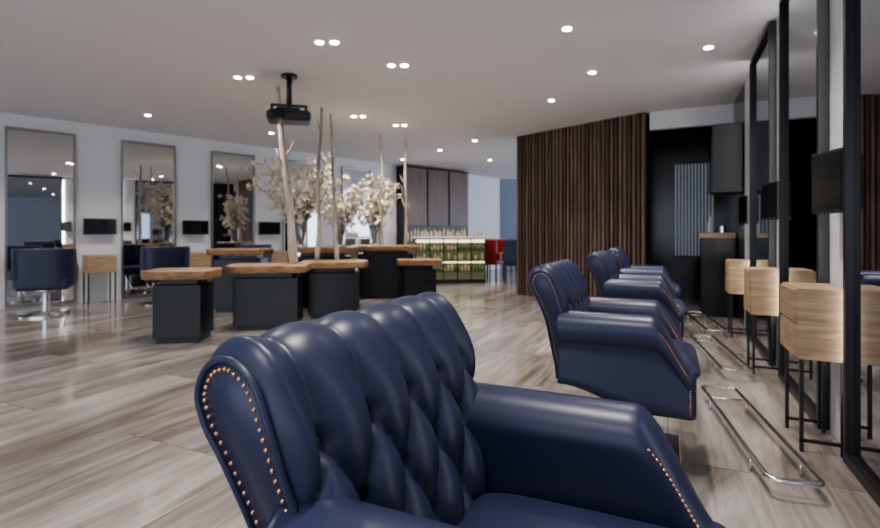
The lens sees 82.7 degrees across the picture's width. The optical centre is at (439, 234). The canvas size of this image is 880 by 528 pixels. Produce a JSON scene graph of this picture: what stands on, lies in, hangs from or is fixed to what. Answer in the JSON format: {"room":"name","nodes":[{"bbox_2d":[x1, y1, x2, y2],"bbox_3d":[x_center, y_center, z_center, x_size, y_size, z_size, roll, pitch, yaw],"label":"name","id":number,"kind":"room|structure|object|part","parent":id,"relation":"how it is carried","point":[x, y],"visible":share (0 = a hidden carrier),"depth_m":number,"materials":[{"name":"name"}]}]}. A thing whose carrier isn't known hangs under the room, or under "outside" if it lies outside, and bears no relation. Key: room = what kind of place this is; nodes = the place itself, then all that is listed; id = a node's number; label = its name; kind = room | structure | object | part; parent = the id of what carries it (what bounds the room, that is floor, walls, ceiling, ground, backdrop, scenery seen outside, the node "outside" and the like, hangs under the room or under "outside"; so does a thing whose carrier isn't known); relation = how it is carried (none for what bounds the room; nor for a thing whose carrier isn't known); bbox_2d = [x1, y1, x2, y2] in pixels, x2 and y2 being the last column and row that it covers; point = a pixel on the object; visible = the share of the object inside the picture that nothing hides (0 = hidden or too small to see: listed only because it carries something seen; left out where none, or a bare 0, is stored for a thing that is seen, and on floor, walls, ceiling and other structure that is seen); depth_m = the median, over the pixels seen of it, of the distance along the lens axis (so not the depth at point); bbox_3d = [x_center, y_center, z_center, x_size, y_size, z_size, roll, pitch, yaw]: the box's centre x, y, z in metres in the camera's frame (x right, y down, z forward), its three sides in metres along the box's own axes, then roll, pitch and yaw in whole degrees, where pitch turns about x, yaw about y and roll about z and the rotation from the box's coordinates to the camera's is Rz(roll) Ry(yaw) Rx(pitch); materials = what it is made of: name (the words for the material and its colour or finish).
{"room":"salon","nodes":[
{"label":"salon","id":0,"kind":"room"},
{"bbox_2d":[0,112,499,302],"bbox_3d":[-4.401,-0.360,9.673,0.100,2.920,18.201,0,0,44],"label":"wall","id":1,"kind":"structure","parent":0,"point":[98,147],"depth_m":9.19,"materials":[{"name":"white paint"}]},
{"bbox_2d":[5,126,75,307],"bbox_3d":[-6.159,-0.270,7.729,0.048,2.700,0.860,0,0,44],"label":"wall mirror","id":2,"kind":"object","parent":1,"relation":"attached to","point":[40,165],"visible":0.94,"depth_m":7.69,"materials":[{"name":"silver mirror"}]},
{"bbox_2d":[83,218,116,233],"bbox_3d":[-5.613,-0.140,8.244,0.118,0.260,0.460,0,0,44],"label":"wall monitor","id":3,"kind":"object","parent":1,"relation":"attached to","point":[90,225],"visible":1,"depth_m":8.19,"materials":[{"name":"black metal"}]},
{"bbox_2d":[121,140,175,298],"bbox_3d":[-5.121,-0.270,8.812,0.048,2.700,0.860,0,0,44],"label":"wall mirror","id":4,"kind":"object","parent":1,"relation":"attached to","point":[148,170],"visible":0.83,"depth_m":8.74,"materials":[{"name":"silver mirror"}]},
{"bbox_2d":[182,220,208,233],"bbox_3d":[-4.575,-0.140,9.327,0.118,0.260,0.460,0,0,44],"label":"wall monitor","id":5,"kind":"object","parent":1,"relation":"attached to","point":[188,226],"visible":1,"depth_m":9.28,"materials":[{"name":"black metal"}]},
{"bbox_2d":[211,150,254,280],"bbox_3d":[-4.083,-0.270,9.895,0.048,2.700,0.860,0,0,44],"label":"wall mirror","id":6,"kind":"object","parent":1,"relation":"attached to","point":[232,204],"visible":0.59,"depth_m":9.86,"materials":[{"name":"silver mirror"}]},
{"bbox_2d":[0,266,497,308],"bbox_3d":[-4.360,1.055,9.633,0.015,0.090,18.000,0,0,44],"label":"baseboard","id":7,"kind":"structure","parent":1,"relation":"attached to","point":[105,297],"depth_m":8.22,"materials":[{"name":"white paint"}]},
{"bbox_2d":[259,222,279,234],"bbox_3d":[-3.557,-0.140,10.388,0.118,0.260,0.460,0,0,44],"label":"wall monitor","id":8,"kind":"object","parent":1,"relation":"attached to","point":[265,228],"visible":1,"depth_m":10.34,"materials":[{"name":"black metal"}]},
{"bbox_2d":[283,159,316,262],"bbox_3d":[-3.045,-0.270,10.977,0.048,2.700,0.860,0,0,44],"label":"wall mirror","id":9,"kind":"object","parent":1,"relation":"attached to","point":[312,222],"visible":0.14,"depth_m":10.99,"materials":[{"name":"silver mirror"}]},
{"bbox_2d":[341,166,371,269],"bbox_3d":[-2.007,-0.270,12.060,0.048,2.700,0.860,0,0,44],"label":"wall mirror","id":10,"kind":"object","parent":1,"relation":"attached to","point":[360,234],"visible":0.47,"depth_m":12.05,"materials":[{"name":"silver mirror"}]},
{"bbox_3d":[-2.007,-0.270,12.060,0.048,2.700,0.860,0,0,44],"label":"frame","id":11,"kind":"part","parent":10,"relation":"part of","materials":[{"name":"silver metal"}]},
{"bbox_2d":[0,0,778,178],"bbox_3d":[-3.000,-1.870,7.000,22.000,0.100,22.000,0,0,0],"label":"ceiling","id":12,"kind":"structure","parent":0,"point":[487,72],"depth_m":5.40,"materials":[{"name":"white paint"}]},
{"bbox_2d":[233,76,254,78],"bbox_3d":[-2.260,-1.814,5.760,0.250,0.012,0.110,0,0,0],"label":"recessed light","id":13,"kind":"object","parent":12,"relation":"in","point":[235,77],"visible":1,"depth_m":5.74,"materials":[{"name":"grey"}]},
{"bbox_2d":[266,73,310,125],"bbox_3d":[-1.715,-1.550,5.681,0.480,0.540,0.380,0,0,-15],"label":"ceiling projector","id":14,"kind":"object","parent":12,"relation":"hanging from","point":[283,114],"depth_m":5.61,"materials":[{"name":"black plastic"}]},
{"bbox_2d":[314,40,339,44],"bbox_3d":[-1.065,-1.814,4.710,0.250,0.012,0.110,0,0,0],"label":"recessed light","id":15,"kind":"object","parent":12,"relation":"in","point":[320,42],"visible":1,"depth_m":4.70,"materials":[{"name":"grey"}]},
{"bbox_2d":[386,63,409,66],"bbox_3d":[-0.450,-1.814,5.350,0.250,0.012,0.110,0,0,0],"label":"recessed light","id":16,"kind":"object","parent":12,"relation":"in","point":[388,64],"visible":1,"depth_m":5.33,"materials":[{"name":"grey"}]},
{"bbox_2d":[561,26,572,30],"bbox_3d":[1.117,-1.814,4.400,0.110,0.012,0.110,0,0,0],"label":"recessed light","id":17,"kind":"object","parent":12,"relation":"in","point":[564,28],"visible":1,"depth_m":4.38,"materials":[{"name":"grey"}]},
{"bbox_3d":[1.117,-1.811,4.400,0.076,0.006,0.076,0,0,0],"label":"bulb","id":18,"kind":"part","parent":17,"relation":"part of","materials":[{"name":"white"}]},
{"bbox_2d":[587,70,596,73],"bbox_3d":[1.700,-1.814,5.580,0.110,0.012,0.110,0,0,0],"label":"recessed light","id":19,"kind":"object","parent":12,"relation":"in","point":[591,71],"visible":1,"depth_m":5.56,"materials":[{"name":"grey"}]},
{"bbox_2d":[702,45,714,49],"bbox_3d":[2.600,-1.814,4.840,0.110,0.012,0.110,0,0,0],"label":"recessed light","id":20,"kind":"object","parent":12,"relation":"in","point":[707,47],"visible":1,"depth_m":4.82,"materials":[{"name":"grey"}]},
{"bbox_2d":[0,269,879,527],"bbox_3d":[-3.000,1.150,7.000,22.000,0.100,22.000,0,0,0],"label":"floor","id":21,"kind":"structure","parent":0,"point":[100,426],"depth_m":2.90,"materials":[{"name":"wood planks"}]},
{"bbox_2d":[11,248,77,318],"bbox_3d":[-5.445,0.640,6.934,0.711,0.920,0.791,0,0,-28],"label":"chair","id":22,"kind":"object","parent":21,"relation":"on","point":[45,271],"visible":1,"depth_m":6.66,"materials":[{"name":"blue leather"}]},
{"bbox_3d":[-5.419,0.660,6.885,0.580,0.160,0.580,0,0,-28],"label":"seat","id":23,"kind":"part","parent":22,"relation":"part of","materials":[{"name":"blue leather"}]},
{"bbox_2d":[82,254,116,305],"bbox_3d":[-5.477,0.710,8.044,0.360,0.780,0.400,0,0,44],"label":"console","id":24,"kind":"object","parent":21,"relation":"on","point":[103,263],"visible":1,"depth_m":7.95,"materials":[{"name":"brown wood"}]},
{"bbox_2d":[139,246,189,305],"bbox_3d":[-4.474,0.640,8.129,0.711,0.920,0.791,0,0,-34],"label":"chair","id":25,"kind":"object","parent":21,"relation":"on","point":[164,256],"visible":0.44,"depth_m":7.82,"materials":[{"name":"blue leather"}]},
{"bbox_3d":[-4.442,0.660,8.083,0.580,0.160,0.580,0,0,-34],"label":"seat","id":26,"kind":"part","parent":25,"relation":"part of","materials":[{"name":"blue leather"}]},
{"bbox_2d":[141,267,221,343],"bbox_3d":[-2.688,0.730,5.268,0.692,0.740,0.595,0,0,-8],"label":"table","id":27,"kind":"object","parent":21,"relation":"on","point":[183,298],"visible":1,"depth_m":5.06,"materials":[{"name":"black paint"}]},
{"bbox_2d":[190,252,210,280],"bbox_3d":[-4.453,0.710,9.113,0.360,0.780,0.400,0,0,44],"label":"console","id":28,"kind":"object","parent":21,"relation":"on","point":[197,259],"visible":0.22,"depth_m":9.00,"materials":[{"name":"brown wood"}]},
{"bbox_2d":[206,248,273,311],"bbox_3d":[-2.922,0.650,7.376,0.885,0.900,0.680,0,0,-8],"label":"table","id":29,"kind":"object","parent":21,"relation":"on","point":[223,285],"visible":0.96,"depth_m":7.10,"materials":[{"name":"black paint"}]},
{"bbox_2d":[235,244,271,262],"bbox_3d":[-3.689,0.640,9.666,0.791,0.920,0.711,0,0,44],"label":"chair","id":30,"kind":"object","parent":21,"relation":"on","point":[269,256],"visible":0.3,"depth_m":9.48,"materials":[{"name":"blue leather"}]},
{"bbox_2d":[225,263,310,330],"bbox_3d":[-2.045,0.725,5.988,0.961,0.750,0.648,0,0,-8],"label":"table","id":31,"kind":"object","parent":21,"relation":"on","point":[266,296],"visible":0.94,"depth_m":5.75,"materials":[{"name":"black paint"}]},
{"bbox_2d":[275,86,297,263],"bbox_3d":[-1.860,-0.713,6.001,0.308,2.137,0.141,0,0,-6],"label":"trunk","id":32,"kind":"object","parent":31,"relation":"on","point":[291,234],"visible":0.94,"depth_m":5.98,"materials":[{"name":"brown wood"}]},
{"bbox_2d":[272,250,287,262],"bbox_3d":[-3.387,0.710,10.225,0.360,0.780,0.400,0,0,44],"label":"console","id":33,"kind":"object","parent":21,"relation":"on","point":[279,256],"visible":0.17,"depth_m":10.13,"materials":[{"name":"brown wood"}]},
{"bbox_2d":[287,246,357,307],"bbox_3d":[-1.812,0.640,7.779,1.065,0.920,0.678,0,0,-8],"label":"table","id":34,"kind":"object","parent":21,"relation":"on","point":[326,252],"visible":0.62,"depth_m":7.50,"materials":[{"name":"black paint"}]},
{"bbox_2d":[241,154,286,222],"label":"vase","id":35,"kind":"object","parent":34,"relation":"on","point":[278,197],"depth_m":7.55,"materials":[{"name":"clear glass"}]},
{"bbox_2d":[288,151,330,246],"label":"vase","id":36,"kind":"object","parent":34,"relation":"on","point":[305,201],"depth_m":7.55,"materials":[{"name":"clear glass"}]},
{"bbox_2d":[304,168,372,246],"bbox_3d":[-1.539,-0.419,7.729,1.028,1.197,0.870,0,0,0],"label":"vase","id":37,"kind":"object","parent":34,"relation":"on","point":[346,216],"visible":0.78,"depth_m":7.66,"materials":[{"name":"clear glass"}]},
{"bbox_2d":[299,259,367,318],"bbox_3d":[-1.429,0.725,6.809,0.898,0.750,0.647,0,0,-8],"label":"table","id":38,"kind":"object","parent":21,"relation":"on","point":[333,285],"visible":0.88,"depth_m":6.57,"materials":[{"name":"black paint"}]},
{"bbox_2d":[312,107,325,260],"bbox_3d":[-1.640,-0.684,6.723,0.126,2.072,0.167,0,0,30],"label":"trunk","id":39,"kind":"object","parent":38,"relation":"on","point":[317,194],"visible":0.99,"depth_m":6.73,"materials":[{"name":"brown wood"}]},
{"bbox_2d":[326,114,339,259],"bbox_3d":[-1.472,-0.664,6.961,0.190,2.032,0.183,0,0,0],"label":"trunk","id":40,"kind":"object","parent":38,"relation":"on","point":[336,244],"visible":1,"depth_m":6.90,"materials":[{"name":"brown wood"}]},
{"bbox_2d":[351,245,418,298],"bbox_3d":[-0.981,0.640,8.873,1.194,0.920,0.682,0,0,-8],"label":"table","id":41,"kind":"object","parent":21,"relation":"on","point":[382,278],"visible":0.77,"depth_m":8.61,"materials":[{"name":"black paint"}]},
{"bbox_2d":[346,174,400,244],"bbox_3d":[-1.120,-0.439,8.836,0.840,1.237,0.754,0,0,18],"label":"vase","id":42,"kind":"object","parent":41,"relation":"on","point":[370,212],"visible":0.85,"depth_m":8.77,"materials":[{"name":"clear glass"}]},
{"bbox_2d":[377,134,383,244],"bbox_3d":[-1.048,-0.780,8.671,0.120,1.924,0.218,0,0,0],"label":"trunk","id":43,"kind":"object","parent":41,"relation":"on","point":[380,144],"visible":0.98,"depth_m":8.65,"materials":[{"name":"brown wood"}]},
{"bbox_2d":[400,134,408,244],"bbox_3d":[-0.633,-0.790,8.756,0.153,1.942,0.209,0,0,-18],"label":"trunk","id":44,"kind":"object","parent":41,"relation":"on","point":[405,152],"visible":0.98,"depth_m":8.72,"materials":[{"name":"brown wood"}]},
{"bbox_2d":[397,258,441,295],"bbox_3d":[-0.331,0.745,8.052,0.732,0.710,0.521,0,0,-8],"label":"table","id":45,"kind":"object","parent":21,"relation":"on","point":[419,275],"visible":0.91,"depth_m":7.87,"materials":[{"name":"black paint"}]},
{"bbox_2d":[396,165,467,258],"bbox_3d":[-0.179,-0.340,13.616,2.250,2.880,0.430,0,0,-40],"label":"storage cabinet","id":46,"kind":"object","parent":21,"relation":"on","point":[437,199],"visible":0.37,"depth_m":13.28,"materials":[{"name":"grey-brown wood veneer"},{"name":"black metal"}]},
{"bbox_2d":[412,228,487,282],"bbox_3d":[0.214,0.472,11.682,1.700,1.257,0.600,0,0,-6],"label":"display case","id":47,"kind":"object","parent":21,"relation":"on","point":[463,258],"depth_m":11.47,"materials":[{"name":"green glass"}]},
{"bbox_2d":[414,239,483,279],"bbox_3d":[0.212,0.560,11.707,1.600,0.920,0.450,0,0,-6],"label":"display shelf","id":48,"kind":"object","parent":47,"relation":"on","point":[439,275],"depth_m":11.49,"materials":[{"name":"glass"}]},
{"bbox_2d":[416,240,483,262],"bbox_3d":[0.236,0.375,11.476,1.580,0.530,0.015,0,0,-6],"label":"light","id":49,"kind":"object","parent":47,"relation":"attached to","point":[423,244],"depth_m":11.47,"materials":[{"name":"beige"}]},
{"bbox_2d":[412,237,487,238],"bbox_3d":[0.214,0.060,11.682,1.700,0.040,0.600,0,0,-6],"label":"countertop","id":50,"kind":"structure","parent":47,"relation":"on","point":[412,237],"depth_m":11.37,"materials":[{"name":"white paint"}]},
{"bbox_2d":[194,292,725,527],"bbox_3d":[0.126,0.622,0.876,0.767,0.956,0.750,0,0,25],"label":"armchair","id":51,"kind":"object","parent":21,"relation":"on","point":[375,415],"visible":1,"depth_m":0.93,"materials":[{"name":"blue leather"}]},
{"bbox_3d":[0.062,0.581,0.579,0.593,0.438,0.156,0,0,25],"label":"arm","id":52,"kind":"part","parent":51,"relation":"part of","materials":[{"name":"blue leather"}]},
{"bbox_2d":[457,493,666,527],"bbox_3d":[0.232,0.613,0.828,0.535,0.154,0.464,0,0,25],"label":"seat cushion","id":53,"kind":"object","parent":51,"relation":"on","point":[474,510],"depth_m":0.99,"materials":[{"name":"blue leather"}]},
{"bbox_3d":[0.309,0.581,1.120,0.593,0.438,0.156,0,0,25],"label":"arm","id":54,"kind":"part","parent":51,"relation":"part of","materials":[{"name":"blue leather"}]},
{"bbox_2d":[486,239,503,280],"bbox_3d":[1.262,0.600,12.287,0.580,1.000,0.530,0,0,31],"label":"lounge chair","id":55,"kind":"object","parent":21,"relation":"on","point":[492,257],"visible":0.47,"depth_m":12.01,"materials":[{"name":"red leather"}]},
{"bbox_3d":[1.151,0.375,12.103,0.500,0.550,0.100,0,0,31],"label":"backrest","id":56,"kind":"part","parent":55,"relation":"part of","materials":[{"name":"red leather"}]},
{"bbox_3d":[1.270,0.660,12.300,0.500,0.120,0.500,0,0,31],"label":"seat","id":57,"kind":"part","parent":55,"relation":"part of","materials":[{"name":"red leather"}]},
{"bbox_2d":[488,239,506,275],"bbox_3d":[1.546,0.600,13.585,0.580,1.000,0.530,0,0,14],"label":"lounge chair","id":58,"kind":"object","parent":21,"relation":"on","point":[500,242],"visible":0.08,"depth_m":13.31,"materials":[{"name":"red leather"}]},
{"bbox_3d":[1.495,0.375,13.377,0.500,0.550,0.100,0,0,14],"label":"backrest","id":59,"kind":"part","parent":58,"relation":"part of","materials":[{"name":"red leather"}]},
{"bbox_2d":[502,239,516,281],"bbox_3d":[1.758,0.600,11.785,0.580,1.000,0.530,0,0,8],"label":"lounge chair","id":60,"kind":"object","parent":21,"relation":"on","point":[509,256],"visible":0.52,"depth_m":11.54,"materials":[{"name":"blue leather"}]},
{"bbox_3d":[1.760,0.660,11.800,0.500,0.120,0.500,0,0,8],"label":"seat","id":61,"kind":"part","parent":60,"relation":"part of","materials":[{"name":"blue leather"}]},
{"bbox_3d":[1.728,0.375,11.572,0.500,0.550,0.100,0,0,8],"label":"backrest","id":62,"kind":"part","parent":60,"relation":"part of","materials":[{"name":"blue leather"}]},
{"bbox_2d":[510,266,516,277],"bbox_3d":[2.152,0.600,13.185,0.580,1.000,0.530,0,0,-9],"label":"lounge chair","id":63,"kind":"object","parent":21,"relation":"on","point":[510,266],"visible":0.05,"depth_m":12.94,"materials":[{"name":"silver leather"}]},
{"bbox_2d":[517,112,650,296],"bbox_3d":[2.280,-0.360,8.386,0.200,2.920,2.482,0,0,-41],"label":"slatted wall","id":64,"kind":"structure","parent":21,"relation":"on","point":[583,190],"depth_m":8.16,"materials":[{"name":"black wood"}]},
{"bbox_3d":[2.345,-0.360,8.442,0.030,2.920,2.482,0,0,-41],"label":"backing panel","id":65,"kind":"part","parent":64,"relation":"part of","materials":[{"name":"black wood"}]},
{"bbox_2d":[528,259,700,464],"bbox_3d":[0.910,0.622,2.596,0.767,0.956,0.750,0,0,24],"label":"armchair","id":66,"kind":"object","parent":21,"relation":"on","point":[621,349],"visible":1,"depth_m":2.30,"materials":[{"name":"blue leather"}]},
{"bbox_3d":[0.846,0.581,2.299,0.593,0.438,0.156,0,0,25],"label":"arm","id":67,"kind":"part","parent":66,"relation":"part of","materials":[{"name":"blue leather"}]},
{"bbox_3d":[1.092,0.581,2.840,0.593,0.438,0.156,0,0,25],"label":"arm","id":68,"kind":"part","parent":66,"relation":"part of","materials":[{"name":"blue leather"}]},
{"bbox_3d":[0.973,1.085,2.568,0.480,0.030,0.460,0,0,25],"label":"plate","id":69,"kind":"part","parent":66,"relation":"part of","materials":[{"name":"silver metal"}]},
{"bbox_2d":[672,339,700,378],"bbox_3d":[1.016,0.613,2.548,0.535,0.154,0.464,0,0,25],"label":"seat cushion","id":70,"kind":"object","parent":66,"relation":"on","point":[687,351],"depth_m":2.34,"materials":[{"name":"blue leather"}]},
{"bbox_2d":[585,250,685,337],"bbox_3d":[1.698,0.622,4.325,0.767,0.956,0.750,0,0,25],"label":"armchair","id":71,"kind":"object","parent":21,"relation":"on","point":[602,266],"visible":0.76,"depth_m":4.05,"materials":[{"name":"blue leather"}]},
{"bbox_3d":[1.634,0.581,4.028,0.593,0.438,0.156,0,0,25],"label":"arm","id":72,"kind":"part","parent":71,"relation":"part of","materials":[{"name":"blue leather"}]},
{"bbox_3d":[1.880,0.581,4.569,0.593,0.438,0.156,0,0,25],"label":"arm","id":73,"kind":"part","parent":71,"relation":"part of","materials":[{"name":"blue leather"}]},
{"bbox_2d":[673,298,685,316],"bbox_3d":[1.804,0.613,4.277,0.535,0.154,0.464,0,0,25],"label":"seat cushion","id":74,"kind":"object","parent":71,"relation":"on","point":[680,304],"depth_m":4.03,"materials":[{"name":"blue leather"}]},
{"bbox_2d":[607,247,681,299],"bbox_3d":[2.345,0.622,5.745,0.767,0.956,0.750,0,0,25],"label":"armchair","id":75,"kind":"object","parent":21,"relation":"on","point":[619,255],"visible":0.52,"depth_m":5.53,"materials":[{"name":"blue leather"}]},
{"bbox_3d":[2.281,0.581,5.448,0.593,0.438,0.156,0,0,25],"label":"arm","id":76,"kind":"part","parent":75,"relation":"part of","materials":[{"name":"blue leather"}]},
{"bbox_3d":[2.527,0.581,5.988,0.593,0.438,0.156,0,0,25],"label":"arm","id":77,"kind":"part","parent":75,"relation":"part of","materials":[{"name":"blue leather"}]},
{"bbox_2d":[673,283,681,294],"bbox_3d":[2.450,0.613,5.697,0.535,0.154,0.464,0,0,25],"label":"seat cushion","id":78,"kind":"object","parent":75,"relation":"on","point":[676,286],"depth_m":5.44,"materials":[{"name":"blue leather"}]},
{"bbox_2d":[686,311,727,333],"bbox_3d":[3.173,1.056,6.007,0.226,0.087,1.376,0,0,17],"label":"chrome footrest","id":79,"kind":"object","parent":21,"relation":"on","point":[687,312],"visible":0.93,"depth_m":5.83,"materials":[{"name":"silver metal"}]},
{"bbox_2d":[697,217,735,317],"bbox_3d":[3.799,0.425,6.890,0.440,1.350,0.450,0,0,25],"label":"podium","id":80,"kind":"object","parent":21,"relation":"on","point":[714,248],"visible":0.93,"depth_m":6.73,"materials":[{"name":"black lacquer"},{"name":"wood"}]},
{"bbox_2d":[707,217,712,232],"bbox_3d":[3.725,-0.140,6.896,0.070,0.220,0.070,0,0,25],"label":"soap bottle","id":81,"kind":"object","parent":80,"relation":"on","point":[709,224],"depth_m":6.87,"materials":[{"name":"white paint"}]},
{"bbox_2d":[718,226,725,232],"bbox_3d":[3.882,-0.080,6.879,0.090,0.100,0.090,0,0,25],"label":"jar","id":82,"kind":"object","parent":80,"relation":"on","point":[721,229],"depth_m":6.84,"materials":[{"name":"white ceramic"}]},
{"bbox_2d":[690,334,753,372],"bbox_3d":[2.451,1.056,4.424,0.226,0.087,1.376,0,0,17],"label":"chrome footrest","id":83,"kind":"object","parent":21,"relation":"on","point":[716,363],"visible":1,"depth_m":4.20,"materials":[{"name":"silver metal"}]},
{"bbox_2d":[725,259,748,337],"bbox_3d":[3.251,0.685,5.442,0.227,0.830,0.300,0,0,24],"label":"console","id":84,"kind":"object","parent":21,"relation":"on","point":[734,268],"visible":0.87,"depth_m":5.34,"materials":[{"name":"brown wood"}]},
{"bbox_3d":[3.154,0.450,5.486,0.014,0.340,0.284,0,0,24],"label":"drawer","id":85,"kind":"part","parent":84,"relation":"part of","materials":[{"name":"brown wood"}]},
{"bbox_2d":[744,267,778,375],"bbox_3d":[2.623,0.685,4.063,0.227,0.830,0.330,0,0,25],"label":"console","id":86,"kind":"object","parent":21,"relation":"on","point":[761,284],"visible":0.92,"depth_m":3.94,"materials":[{"name":"brown wood"}]},
{"bbox_3d":[2.526,0.450,4.107,0.014,0.340,0.314,0,0,24],"label":"drawer","id":87,"kind":"part","parent":86,"relation":"part of","materials":[{"name":"brown wood"}]},
{"bbox_2d":[701,385,824,488],"bbox_3d":[1.672,1.056,2.713,0.226,0.087,1.376,0,0,17],"label":"chrome footrest","id":88,"kind":"object","parent":21,"relation":"on","point":[820,483],"visible":1,"depth_m":2.40,"materials":[{"name":"silver metal"}]},
{"bbox_2d":[780,282,842,457],"bbox_3d":[1.986,0.685,2.667,0.227,0.830,0.380,0,0,24],"label":"console","id":89,"kind":"object","parent":21,"relation":"on","point":[811,318],"visible":0.91,"depth_m":2.52,"materials":[{"name":"brown wood"}]},
{"bbox_3d":[1.889,0.450,2.711,0.014,0.340,0.364,0,0,24],"label":"drawer","id":90,"kind":"part","parent":89,"relation":"part of","materials":[{"name":"brown wood"}]},
{"bbox_2d":[500,179,516,268],"bbox_3d":[4.600,-0.360,16.350,6.800,2.920,0.100,0,0,0],"label":"wall","id":91,"kind":"structure","parent":0,"point":[508,187],"depth_m":16.30,"materials":[{"name":"blue paint"}]},
{"bbox_2d":[651,126,722,299],"bbox_3d":[3.747,-0.360,8.788,2.130,2.920,0.100,0,0,25],"label":"wall","id":92,"kind":"structure","parent":0,"point":[667,146],"depth_m":8.59,"materials":[{"name":"black paint"}]},
{"bbox_2d":[673,159,712,258],"bbox_3d":[4.292,-0.430,8.418,0.670,1.660,0.040,0,0,25],"label":"rails","id":93,"kind":"object","parent":92,"relation":"attached to","point":[704,160],"depth_m":8.43,"materials":[{"name":"black metal"}]},
{"bbox_3d":[4.277,-0.425,8.422,0.578,1.550,0.016,0,0,24],"label":"slats","id":94,"kind":"part","parent":93,"relation":"part of","materials":[{"name":"grey metal"}]},
{"bbox_2d":[650,104,733,130],"bbox_3d":[3.614,-1.690,7.222,1.078,0.260,0.100,0,0,27],"label":"wall header","id":95,"kind":"structure","parent":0,"point":[719,114],"depth_m":7.17,"materials":[{"name":"white paint"}]},
{"bbox_2d":[723,0,842,441],"bbox_3d":[2.169,-0.360,2.638,0.104,2.920,12.600,0,0,24],"label":"wall","id":96,"kind":"structure","parent":0,"point":[835,6],"depth_m":2.80,"materials":[{"name":"white paint"}]},
{"bbox_2d":[709,122,742,195],"bbox_3d":[3.593,-0.940,6.308,0.332,0.840,0.500,0,0,25],"label":"upper cabinet","id":97,"kind":"object","parent":96,"relation":"attached to","point":[726,139],"visible":1,"depth_m":6.09,"materials":[{"name":"black wood"}]},
{"bbox_2d":[739,195,748,223],"bbox_3d":[3.311,-0.270,5.395,0.088,0.300,0.270,0,0,15],"label":"wall monitor","id":98,"kind":"object","parent":96,"relation":"attached to","point":[744,200],"depth_m":5.34,"materials":[{"name":"black plastic"}]},
{"bbox_2d":[762,181,778,219],"bbox_3d":[2.673,-0.270,3.994,0.088,0.300,0.270,0,0,11],"label":"wall monitor","id":99,"kind":"object","parent":96,"relation":"attached to","point":[770,191],"depth_m":3.97,"materials":[{"name":"black plastic"}]},
{"bbox_2d":[812,147,842,213],"bbox_3d":[2.013,-0.270,2.548,0.088,0.320,0.240,0,0,4],"label":"wall monitor","id":100,"kind":"object","parent":96,"relation":"attached to","point":[827,166],"depth_m":2.54,"materials":[{"name":"black plastic"}]},
{"bbox_2d":[749,0,879,507],"bbox_3d":[2.299,-0.350,3.113,0.055,2.900,4.672,0,0,25],"label":"mirror","id":101,"kind":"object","parent":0,"point":[861,18],"depth_m":2.83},
{"bbox_3d":[3.037,-0.355,4.704,0.015,2.810,1.040,0,0,25],"label":"glass","id":102,"kind":"part","parent":101,"relation":"part of","materials":[{"name":"grey mirror"}]},
{"bbox_3d":[2.409,-0.355,3.326,0.015,2.810,1.030,0,0,25],"label":"glass","id":103,"kind":"part","parent":101,"relation":"part of","materials":[{"name":"grey mirror"}]},
{"bbox_3d":[1.658,-0.350,1.706,0.053,2.900,1.580,0,0,25],"label":"frame","id":104,"kind":"part","parent":101,"relation":"part of","materials":[{"name":"black metal"}]},
{"bbox_3d":[1.668,-0.355,1.701,0.015,2.810,1.500,0,0,25],"label":"glass","id":105,"kind":"part","parent":101,"relation":"part of","materials":[{"name":"grey mirror"}]}
]}

